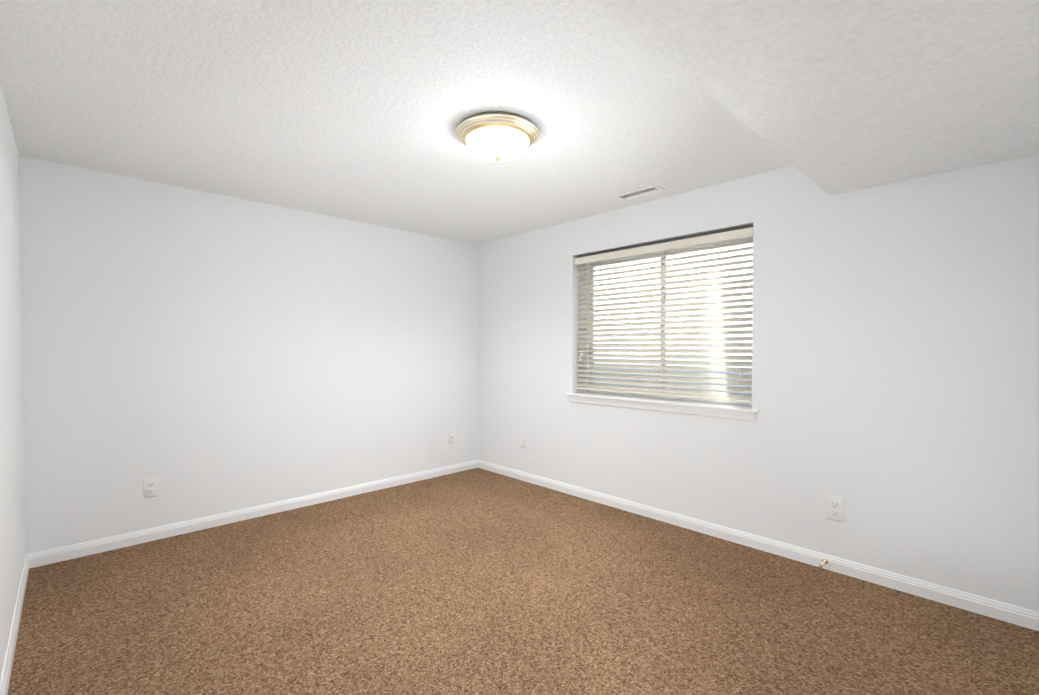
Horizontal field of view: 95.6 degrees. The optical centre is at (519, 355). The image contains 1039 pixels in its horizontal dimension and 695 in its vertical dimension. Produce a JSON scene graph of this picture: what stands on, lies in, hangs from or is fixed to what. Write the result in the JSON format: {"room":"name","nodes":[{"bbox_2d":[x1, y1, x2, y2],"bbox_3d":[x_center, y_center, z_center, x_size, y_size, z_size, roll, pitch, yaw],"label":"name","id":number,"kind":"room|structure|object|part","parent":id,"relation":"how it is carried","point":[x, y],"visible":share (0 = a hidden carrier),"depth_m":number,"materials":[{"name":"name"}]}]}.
{"room":"empty bedroom","nodes":[
{"label":"empty bedroom","id":0,"kind":"room"},
{"bbox_2d":[0,83,25,680],"bbox_3d":[-1.355,0.075,1.054,0.120,2.400,4.550,-1,1,-44],"label":"wall","id":1,"kind":"structure","parent":0,"point":[12,527],"depth_m":2.14,"materials":[{"name":"white paint"}]},
{"bbox_2d":[0,553,31,694],"bbox_3d":[-1.349,1.232,1.162,0.013,0.083,4.430,-1,1,-44],"label":"baseboard","id":2,"kind":"structure","parent":1,"relation":"attached to","point":[7,668],"depth_m":2.05,"materials":[{"name":"white paint"}]},
{"bbox_2d":[19,156,477,553],"bbox_3d":[-1.674,0.026,4.006,3.750,2.400,0.150,-1,1,-44],"label":"wall","id":3,"kind":"structure","parent":0,"point":[200,354],"depth_m":3.41,"materials":[{"name":"white paint"}]},
{"bbox_2d":[143,476,158,497],"bbox_3d":[-2.464,0.880,3.151,0.080,0.131,0.008,-1,1,-44],"label":"outlet","id":4,"kind":"object","parent":3,"relation":"attached to","point":[151,486],"visible":1,"depth_m":3.15,"materials":[{"name":"white plastic"}]},
{"bbox_2d":[32,460,475,567],"bbox_3d":[-1.661,1.186,3.925,3.330,0.083,0.013,-1,1,-44],"label":"baseboard","id":5,"kind":"structure","parent":3,"relation":"attached to","point":[46,557],"depth_m":3.43,"materials":[{"name":"white paint"}]},
{"bbox_2d":[449,431,453,442],"bbox_3d":[-0.700,0.841,4.846,0.070,0.114,0.009,-1,1,-44],"label":"jack","id":6,"kind":"object","parent":3,"relation":"attached to","point":[451,437],"visible":1,"depth_m":4.84,"materials":[{"name":"white plastic"}]},
{"bbox_2d":[0,0,792,244],"bbox_3d":[0.169,-1.217,2.067,3.750,0.150,5.470,-1,1,-44],"label":"ceiling","id":7,"kind":"structure","parent":0,"point":[358,110],"depth_m":2.15,"materials":[{"name":"paint"}]},
{"bbox_2d":[456,111,538,161],"bbox_3d":[-0.111,-1.068,2.404,0.420,0.158,0.420,-1,1,-44],"label":"ceiling light fixture","id":8,"kind":"object","parent":7,"relation":"attached to","point":[496,136],"visible":1,"depth_m":2.29,"materials":[{"name":"brass"},{"name":"frosted glass"}]},
{"bbox_3d":[-0.111,-1.053,2.404,0.326,0.085,0.326,-1,1,-44],"label":"lamp shade","id":9,"kind":"part","parent":8,"relation":"part of","materials":[{"name":"white glass"}]},
{"bbox_2d":[614,185,665,200],"bbox_3d":[0.860,-1.159,3.370,0.150,0.011,0.330,-1,1,-44],"label":"ceiling vent","id":10,"kind":"object","parent":7,"relation":"in","point":[642,192],"visible":0.96,"depth_m":3.36,"materials":[{"name":"white plastic"}]},
{"bbox_2d":[7,468,1038,694],"bbox_3d":[0.169,1.333,2.109,3.750,0.150,5.470,-1,1,-44],"label":"floor","id":11,"kind":"structure","parent":0,"point":[477,581],"depth_m":2.27,"materials":[{"name":"carpet"}]},
{"bbox_2d":[478,154,1038,611],"bbox_3d":[1.483,0.039,3.246,0.250,2.400,5.320,-1,1,-44],"label":"wall","id":12,"kind":"structure","parent":0,"point":[896,364],"depth_m":2.69,"materials":[{"name":"white paint"}]},
{"bbox_2d":[521,436,525,448],"bbox_3d":[0.035,0.845,4.580,0.008,0.114,0.070,-1,1,-44],"label":"outlet","id":13,"kind":"object","parent":12,"relation":"attached to","point":[523,442],"visible":1,"depth_m":4.57,"materials":[{"name":"white plastic"}]},
{"bbox_2d":[566,392,758,421],"bbox_3d":[1.034,0.376,3.639,0.209,0.078,1.590,-1,1,-44],"label":"window sill","id":14,"kind":"structure","parent":12,"relation":"attached to","point":[729,411],"depth_m":3.47,"materials":[{"name":"white paint"}]},
{"bbox_2d":[585,236,752,405],"bbox_3d":[1.135,-0.257,3.726,0.060,1.225,1.500,-1,1,-44],"label":"window unit","id":15,"kind":"structure","parent":12,"relation":"in","point":[664,297],"depth_m":3.72,"materials":[{"name":"white plastic"}]},
{"bbox_2d":[574,224,752,402],"bbox_3d":[1.021,-0.281,3.616,0.076,1.170,1.484,-1,1,-44],"label":"window blinds","id":16,"kind":"object","parent":15,"relation":"attached to","point":[741,232],"visible":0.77,"depth_m":3.50,"materials":[{"name":"white plastic"}]},
{"bbox_2d":[476,460,1038,630],"bbox_3d":[1.080,1.193,3.495,0.013,0.083,4.430,-1,1,-44],"label":"baseboard","id":17,"kind":"structure","parent":12,"relation":"attached to","point":[1012,614],"depth_m":2.80,"materials":[{"name":"white paint"}]},
{"bbox_2d":[819,559,827,567],"bbox_3d":[1.752,1.203,2.720,0.090,0.030,0.030,-1,1,-44],"label":"doorstop","id":18,"kind":"object","parent":12,"relation":"attached to","point":[824,561],"visible":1,"depth_m":2.73,"materials":[{"name":"gold metal"}]},
{"bbox_2d":[826,495,843,521],"bbox_3d":[1.822,0.883,2.721,0.008,0.142,0.088,-1,1,-44],"label":"outlet","id":19,"kind":"object","parent":12,"relation":"attached to","point":[834,508],"visible":1,"depth_m":2.72,"materials":[{"name":"white plastic"}]},
{"bbox_2d":[599,0,1038,194],"bbox_3d":[0.988,-1.013,1.124,3.380,0.227,1.190,-1,1,-44],"label":"ceiling","id":20,"kind":"structure","parent":0,"point":[831,97],"depth_m":1.52,"materials":[{"name":"paint"}]},
{"bbox_3d":[1.721,1.301,4.065,1.200,0.150,6.500,-1,1,-44],"label":"ground","id":21,"kind":"structure","parent":0,"visible":0},
{"bbox_2d":[594,243,752,393],"bbox_3d":[1.516,-0.274,4.050,0.020,3.000,3.600,-1,1,-44],"label":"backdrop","id":22,"kind":"object","parent":21,"relation":"on","point":[693,277],"depth_m":4.14,"materials":[{"name":"white"}]}
]}

